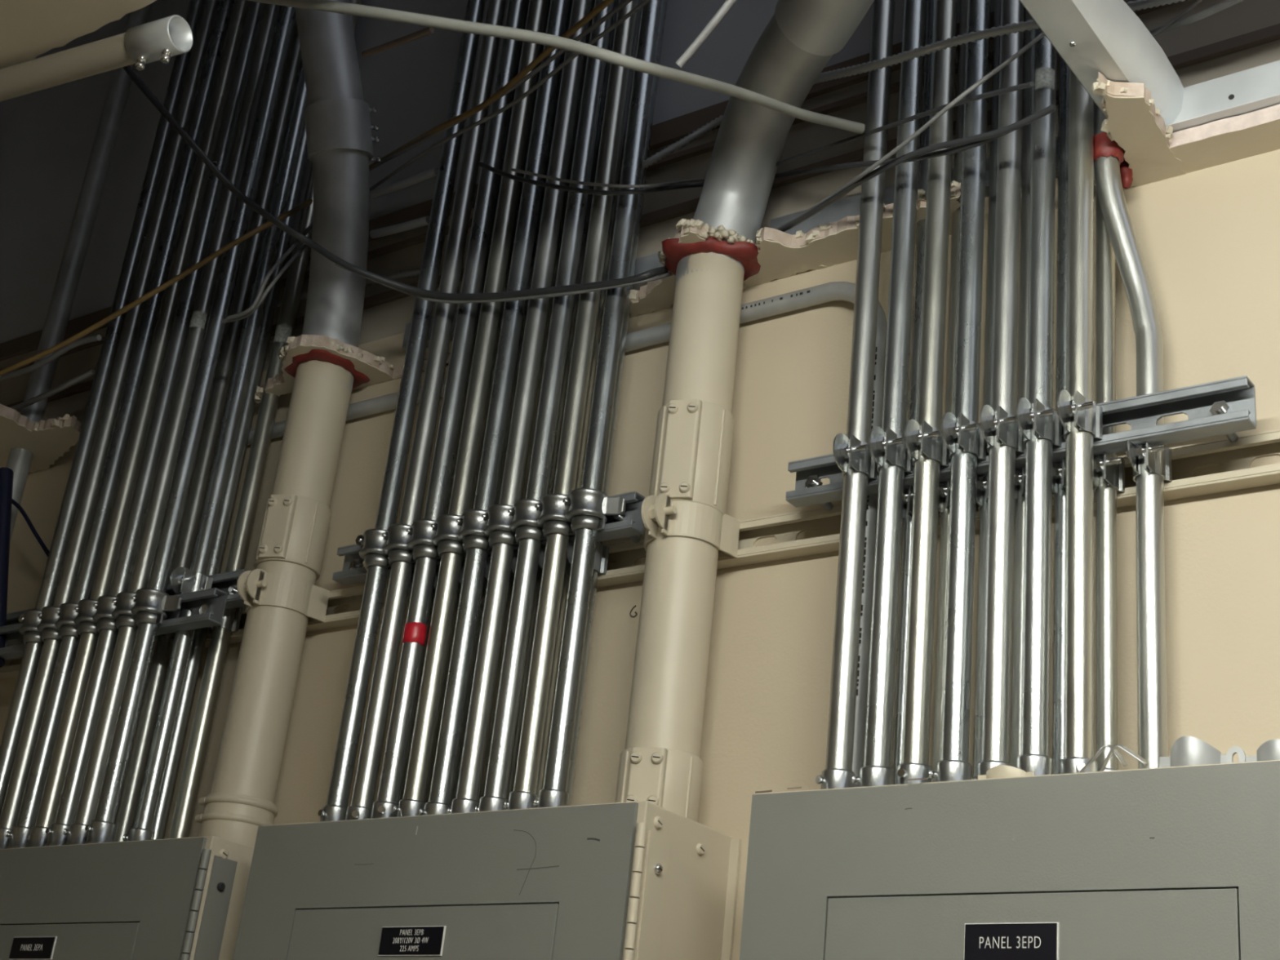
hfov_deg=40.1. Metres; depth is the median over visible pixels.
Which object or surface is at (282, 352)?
crust
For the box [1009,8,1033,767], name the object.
conduit
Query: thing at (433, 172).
rod
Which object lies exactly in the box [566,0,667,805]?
conduit
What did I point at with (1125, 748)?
metal offcut
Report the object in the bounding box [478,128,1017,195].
cable
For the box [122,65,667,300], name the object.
cable
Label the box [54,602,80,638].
strap
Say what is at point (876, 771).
conduit
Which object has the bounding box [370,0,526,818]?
conduit
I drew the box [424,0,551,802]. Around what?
conduit
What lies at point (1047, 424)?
clamp
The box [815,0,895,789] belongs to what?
conduit
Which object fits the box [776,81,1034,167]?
cable
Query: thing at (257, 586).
clamp
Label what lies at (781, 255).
drywall remnant
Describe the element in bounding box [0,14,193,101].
conduit pipe
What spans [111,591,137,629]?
strap
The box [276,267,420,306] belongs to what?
cable
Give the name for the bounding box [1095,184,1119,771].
conduit
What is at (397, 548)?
strap
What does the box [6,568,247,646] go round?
channel
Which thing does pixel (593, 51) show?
pipe
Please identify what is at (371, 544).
strap
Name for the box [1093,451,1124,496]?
clamp
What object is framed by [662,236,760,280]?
firestop sealant
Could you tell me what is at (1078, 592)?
conduit
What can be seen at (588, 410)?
conduit
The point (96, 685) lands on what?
conduit
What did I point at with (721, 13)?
rod
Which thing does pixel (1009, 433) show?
clamp
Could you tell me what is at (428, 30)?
rod
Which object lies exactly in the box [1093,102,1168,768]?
conduit
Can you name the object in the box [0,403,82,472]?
drywall remnant
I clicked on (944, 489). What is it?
clamp
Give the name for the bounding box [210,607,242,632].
clamp
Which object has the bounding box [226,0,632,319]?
cable
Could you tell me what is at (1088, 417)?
clamp
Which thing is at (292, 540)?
conduit
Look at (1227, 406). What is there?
channel
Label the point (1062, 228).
conduit
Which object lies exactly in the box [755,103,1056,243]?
cable
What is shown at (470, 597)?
conduit
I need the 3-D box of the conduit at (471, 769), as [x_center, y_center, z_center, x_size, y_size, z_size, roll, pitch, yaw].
[-0.086,-0.483,2.148,0.034,1.853,0.036,19,-26,-27]
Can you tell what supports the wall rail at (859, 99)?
attached to the wall
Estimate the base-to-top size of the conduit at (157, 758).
1.861 m
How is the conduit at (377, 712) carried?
attached to the panelboard at (641, 880)
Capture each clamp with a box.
[155,617,178,639]
[169,566,213,594]
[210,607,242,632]
[236,568,329,622]
[433,566,462,594]
[458,560,488,589]
[484,555,514,585]
[511,550,542,581]
[537,544,571,576]
[566,539,608,573]
[640,493,740,557]
[832,433,877,479]
[868,426,913,472]
[902,485,913,523]
[904,419,949,466]
[938,478,950,517]
[941,412,986,460]
[976,471,988,511]
[978,404,1024,453]
[1014,466,1025,506]
[1015,397,1062,446]
[1052,458,1066,499]
[1055,389,1102,439]
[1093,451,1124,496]
[1125,439,1172,482]
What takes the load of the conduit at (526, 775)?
attached to the panelboard at (641, 880)
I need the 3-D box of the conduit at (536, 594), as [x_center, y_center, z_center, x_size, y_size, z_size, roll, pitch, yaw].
[-0.056,-0.466,2.180,0.036,1.853,0.034,0,-24,14]
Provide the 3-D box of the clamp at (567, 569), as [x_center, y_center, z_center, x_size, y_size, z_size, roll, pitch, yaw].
[-0.091,0.083,1.903,0.037,0.037,0.049,-11,-29,35]
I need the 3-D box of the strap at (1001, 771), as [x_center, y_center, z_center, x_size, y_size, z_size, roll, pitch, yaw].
[0.290,0.234,1.399,0.048,0.012,0.008,-11,-29,35]
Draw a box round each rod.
[361,26,434,57]
[369,167,438,198]
[369,215,429,238]
[675,0,737,68]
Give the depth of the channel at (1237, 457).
1.75 m
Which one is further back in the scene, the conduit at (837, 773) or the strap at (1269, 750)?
the conduit at (837, 773)
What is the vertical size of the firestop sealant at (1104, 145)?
0.040 m
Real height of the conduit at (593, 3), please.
1.853 m
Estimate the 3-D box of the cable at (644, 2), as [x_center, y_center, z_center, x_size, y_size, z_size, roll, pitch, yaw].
[-0.206,-0.358,2.126,0.772,0.275,0.159,-14,-30,38]
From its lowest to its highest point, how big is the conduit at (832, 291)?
0.592 m
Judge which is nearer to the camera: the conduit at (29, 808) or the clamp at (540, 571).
the clamp at (540, 571)
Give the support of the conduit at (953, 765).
on the panelboard at (1171, 863)
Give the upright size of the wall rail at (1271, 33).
0.012 m
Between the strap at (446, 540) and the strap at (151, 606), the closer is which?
the strap at (446, 540)
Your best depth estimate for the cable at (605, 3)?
2.21 m
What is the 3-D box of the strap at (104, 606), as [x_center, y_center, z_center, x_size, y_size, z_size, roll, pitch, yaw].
[-0.662,0.170,2.207,0.070,0.042,0.044,-11,-29,35]
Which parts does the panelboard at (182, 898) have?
door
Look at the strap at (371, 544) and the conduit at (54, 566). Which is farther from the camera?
the conduit at (54, 566)
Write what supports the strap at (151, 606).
attached to the channel at (207, 606)
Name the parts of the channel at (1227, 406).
threaded rod, threaded rod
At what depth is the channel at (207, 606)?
2.16 m
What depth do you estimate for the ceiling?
1.63 m
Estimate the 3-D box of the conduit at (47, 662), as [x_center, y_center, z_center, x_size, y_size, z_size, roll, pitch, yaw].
[-0.692,-0.382,2.526,0.034,1.861,0.036,19,-26,-27]
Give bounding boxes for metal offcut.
[1079,744,1127,773]
[1100,744,1148,771]
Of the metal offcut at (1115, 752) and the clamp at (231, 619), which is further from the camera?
the clamp at (231, 619)
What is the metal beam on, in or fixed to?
attached to the ceiling
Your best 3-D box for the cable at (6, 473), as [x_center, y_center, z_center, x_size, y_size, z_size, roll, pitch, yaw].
[-0.897,0.119,2.459,0.124,0.310,0.024,-11,-29,35]
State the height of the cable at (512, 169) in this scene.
0.070 m
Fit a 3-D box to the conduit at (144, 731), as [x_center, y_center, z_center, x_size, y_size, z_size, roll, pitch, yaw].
[-0.551,-0.365,2.526,0.034,1.863,0.036,19,-26,-27]
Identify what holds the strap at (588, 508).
attached to the channel at (630, 524)
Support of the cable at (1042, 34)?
attached to the wall
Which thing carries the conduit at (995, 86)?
on the panelboard at (1171, 863)
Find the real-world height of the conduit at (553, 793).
1.850 m
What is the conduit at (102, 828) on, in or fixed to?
on the panelboard at (182, 898)
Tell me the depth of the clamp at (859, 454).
1.65 m
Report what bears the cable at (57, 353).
attached to the drywall remnant at (48, 440)
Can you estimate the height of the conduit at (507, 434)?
1.850 m
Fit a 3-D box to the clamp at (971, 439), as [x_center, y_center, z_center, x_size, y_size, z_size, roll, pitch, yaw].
[0.292,-0.042,1.593,0.037,0.037,0.049,-11,-29,35]
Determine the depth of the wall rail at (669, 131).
2.13 m
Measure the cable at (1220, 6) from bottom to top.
0.024 m
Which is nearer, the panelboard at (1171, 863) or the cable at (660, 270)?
the panelboard at (1171, 863)
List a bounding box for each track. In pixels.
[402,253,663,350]
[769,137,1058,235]
[1165,60,1279,133]
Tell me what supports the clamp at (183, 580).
attached to the channel at (227, 582)
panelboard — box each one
[0,835,253,959]
[232,800,741,959]
[739,760,1279,959]
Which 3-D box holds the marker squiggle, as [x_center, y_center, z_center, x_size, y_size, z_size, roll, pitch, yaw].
[-0.006,0.140,1.867,0.010,0.014,0.001,-11,-29,35]
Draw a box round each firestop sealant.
[284,348,369,389]
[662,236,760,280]
[1093,132,1133,189]
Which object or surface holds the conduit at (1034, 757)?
on the panelboard at (1171, 863)
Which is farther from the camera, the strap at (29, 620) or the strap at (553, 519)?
the strap at (29, 620)
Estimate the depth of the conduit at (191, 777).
2.27 m
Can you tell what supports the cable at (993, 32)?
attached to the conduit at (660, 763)
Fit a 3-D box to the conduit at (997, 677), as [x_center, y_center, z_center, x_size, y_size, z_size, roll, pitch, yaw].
[0.388,-0.575,1.813,0.034,1.853,0.036,19,-26,-27]
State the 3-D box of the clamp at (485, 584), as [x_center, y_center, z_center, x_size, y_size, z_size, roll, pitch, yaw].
[-0.187,0.102,1.971,0.037,0.037,0.049,-11,-29,35]
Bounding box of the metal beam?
[1019,0,1184,124]
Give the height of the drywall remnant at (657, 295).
0.020 m
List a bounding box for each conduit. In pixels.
[0,0,204,816]
[0,0,219,848]
[5,0,234,848]
[5,2,152,541]
[26,0,249,847]
[44,0,265,846]
[62,3,279,844]
[84,5,295,844]
[112,15,302,842]
[122,57,307,841]
[152,121,307,839]
[168,0,361,838]
[195,0,381,848]
[195,281,887,786]
[318,0,485,822]
[345,0,506,820]
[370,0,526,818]
[391,0,547,817]
[398,0,529,804]
[417,0,569,815]
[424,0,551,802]
[446,0,591,813]
[450,0,573,804]
[474,0,613,812]
[478,0,595,801]
[503,0,638,809]
[506,0,618,799]
[533,0,662,808]
[536,0,643,795]
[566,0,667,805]
[615,0,874,822]
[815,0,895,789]
[852,0,926,786]
[891,0,935,784]
[896,0,958,784]
[928,0,991,782]
[931,0,967,782]
[971,0,1000,779]
[976,0,1024,779]
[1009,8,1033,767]
[1011,19,1056,775]
[1052,55,1068,774]
[1059,67,1097,773]
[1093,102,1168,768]
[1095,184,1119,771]
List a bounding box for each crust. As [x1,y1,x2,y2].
[278,341,363,360]
[657,222,755,264]
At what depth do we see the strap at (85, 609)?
2.22 m
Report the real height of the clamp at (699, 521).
0.042 m
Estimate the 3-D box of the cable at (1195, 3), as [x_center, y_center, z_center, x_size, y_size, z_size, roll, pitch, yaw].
[0.494,-0.430,1.630,0.006,0.020,0.125,19,-27,-28]
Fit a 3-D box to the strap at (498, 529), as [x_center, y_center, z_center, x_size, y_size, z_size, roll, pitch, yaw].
[-0.145,0.052,1.908,0.070,0.042,0.044,-11,-29,35]
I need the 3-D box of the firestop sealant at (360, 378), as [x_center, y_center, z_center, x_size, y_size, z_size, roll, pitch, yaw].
[-0.404,-0.140,2.259,0.107,0.015,0.106,-11,-29,35]
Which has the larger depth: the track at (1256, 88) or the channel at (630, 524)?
the channel at (630, 524)
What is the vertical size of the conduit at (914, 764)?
1.850 m
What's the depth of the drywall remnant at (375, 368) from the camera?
2.24 m
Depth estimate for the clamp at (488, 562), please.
1.94 m
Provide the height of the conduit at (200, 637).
1.863 m
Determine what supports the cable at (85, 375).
attached to the drywall remnant at (48, 440)
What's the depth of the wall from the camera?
1.85 m
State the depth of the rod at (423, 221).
2.34 m
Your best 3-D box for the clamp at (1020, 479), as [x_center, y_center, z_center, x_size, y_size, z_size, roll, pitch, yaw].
[0.349,-0.001,1.596,0.035,0.037,0.043,-11,-29,35]
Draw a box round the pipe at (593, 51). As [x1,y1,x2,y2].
[244,0,865,133]
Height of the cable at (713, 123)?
0.095 m
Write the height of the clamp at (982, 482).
0.037 m
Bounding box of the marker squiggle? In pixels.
[629,604,637,617]
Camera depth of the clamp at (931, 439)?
1.61 m
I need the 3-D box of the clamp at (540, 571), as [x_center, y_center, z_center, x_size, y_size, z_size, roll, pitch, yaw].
[-0.123,0.089,1.926,0.037,0.037,0.049,-11,-29,35]
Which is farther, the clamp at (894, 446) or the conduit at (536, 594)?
the conduit at (536, 594)
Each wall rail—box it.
[0,0,1186,372]
[0,8,1025,361]
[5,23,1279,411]
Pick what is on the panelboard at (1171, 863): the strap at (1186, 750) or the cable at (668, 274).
the strap at (1186, 750)
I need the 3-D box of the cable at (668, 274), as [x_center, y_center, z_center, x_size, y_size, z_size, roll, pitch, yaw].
[-0.162,-0.239,2.019,0.469,0.100,0.081,-1,-25,18]
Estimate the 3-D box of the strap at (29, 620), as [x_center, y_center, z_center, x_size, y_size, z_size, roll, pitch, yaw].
[-0.785,0.194,2.294,0.070,0.042,0.044,-11,-29,35]
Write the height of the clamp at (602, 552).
0.037 m
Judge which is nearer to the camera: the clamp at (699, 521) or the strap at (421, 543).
the clamp at (699, 521)
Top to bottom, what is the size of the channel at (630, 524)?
0.041 m
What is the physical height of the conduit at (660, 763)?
0.838 m
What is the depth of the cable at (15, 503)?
2.50 m
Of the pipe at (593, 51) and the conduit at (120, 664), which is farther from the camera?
the conduit at (120, 664)
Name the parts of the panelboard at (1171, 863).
door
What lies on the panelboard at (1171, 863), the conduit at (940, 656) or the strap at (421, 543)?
the conduit at (940, 656)
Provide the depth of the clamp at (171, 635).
2.27 m
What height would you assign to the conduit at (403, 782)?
1.850 m
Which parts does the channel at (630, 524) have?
threaded rod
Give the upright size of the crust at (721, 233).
0.021 m
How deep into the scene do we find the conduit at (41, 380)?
2.75 m
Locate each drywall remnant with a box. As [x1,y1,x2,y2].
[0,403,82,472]
[253,334,393,402]
[380,313,631,382]
[628,218,709,317]
[742,180,960,289]
[1091,71,1186,190]
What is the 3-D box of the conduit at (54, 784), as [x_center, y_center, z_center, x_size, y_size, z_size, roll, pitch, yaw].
[-0.630,-0.393,2.483,0.034,1.863,0.036,19,-26,-27]
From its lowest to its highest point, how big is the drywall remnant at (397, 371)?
0.016 m
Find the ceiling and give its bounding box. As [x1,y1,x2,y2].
[0,0,1279,183]
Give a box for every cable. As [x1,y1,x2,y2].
[0,0,614,376]
[0,334,101,380]
[0,467,13,667]
[9,368,95,410]
[12,498,49,557]
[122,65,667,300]
[221,0,651,323]
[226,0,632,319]
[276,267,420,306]
[334,263,672,303]
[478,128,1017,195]
[511,168,705,187]
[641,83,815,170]
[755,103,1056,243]
[774,31,1044,229]
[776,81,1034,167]
[814,0,1189,84]
[1149,0,1244,35]
[1151,0,1202,36]
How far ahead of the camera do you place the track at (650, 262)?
2.05 m
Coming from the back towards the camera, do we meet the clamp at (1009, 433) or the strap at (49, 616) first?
the strap at (49, 616)
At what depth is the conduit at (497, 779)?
1.93 m
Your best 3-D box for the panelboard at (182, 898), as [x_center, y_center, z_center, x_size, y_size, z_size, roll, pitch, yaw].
[-0.682,0.930,1.890,0.514,1.050,0.153,-11,-29,35]
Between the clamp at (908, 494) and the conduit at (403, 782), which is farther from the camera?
the conduit at (403, 782)
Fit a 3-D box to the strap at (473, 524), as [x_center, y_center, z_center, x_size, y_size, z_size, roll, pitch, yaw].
[-0.175,0.058,1.929,0.070,0.042,0.044,-11,-29,35]
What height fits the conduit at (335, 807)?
1.850 m
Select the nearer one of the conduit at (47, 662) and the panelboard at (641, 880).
the panelboard at (641, 880)
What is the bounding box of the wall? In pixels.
[0,0,1279,959]
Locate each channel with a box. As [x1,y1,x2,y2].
[0,429,1279,679]
[0,587,227,660]
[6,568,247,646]
[332,491,644,585]
[785,375,1256,510]
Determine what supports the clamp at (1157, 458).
attached to the channel at (1237, 457)
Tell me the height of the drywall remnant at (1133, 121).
0.020 m
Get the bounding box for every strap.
[18,608,44,644]
[36,605,62,641]
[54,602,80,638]
[73,599,99,635]
[92,595,119,632]
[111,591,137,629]
[130,587,182,626]
[355,528,391,570]
[382,524,416,565]
[405,519,441,561]
[431,514,466,557]
[456,509,491,553]
[481,504,518,548]
[507,498,546,543]
[534,493,573,538]
[562,488,626,533]
[977,764,1034,779]
[1159,735,1245,767]
[1245,738,1279,761]
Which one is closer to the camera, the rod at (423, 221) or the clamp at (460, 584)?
the clamp at (460, 584)
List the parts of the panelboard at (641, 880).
door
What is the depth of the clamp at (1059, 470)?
1.57 m
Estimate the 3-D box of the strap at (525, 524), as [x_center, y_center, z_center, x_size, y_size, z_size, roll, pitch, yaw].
[-0.114,0.046,1.887,0.070,0.042,0.044,-11,-29,35]
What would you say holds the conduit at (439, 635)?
attached to the panelboard at (641, 880)
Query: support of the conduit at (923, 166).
on the panelboard at (1171, 863)

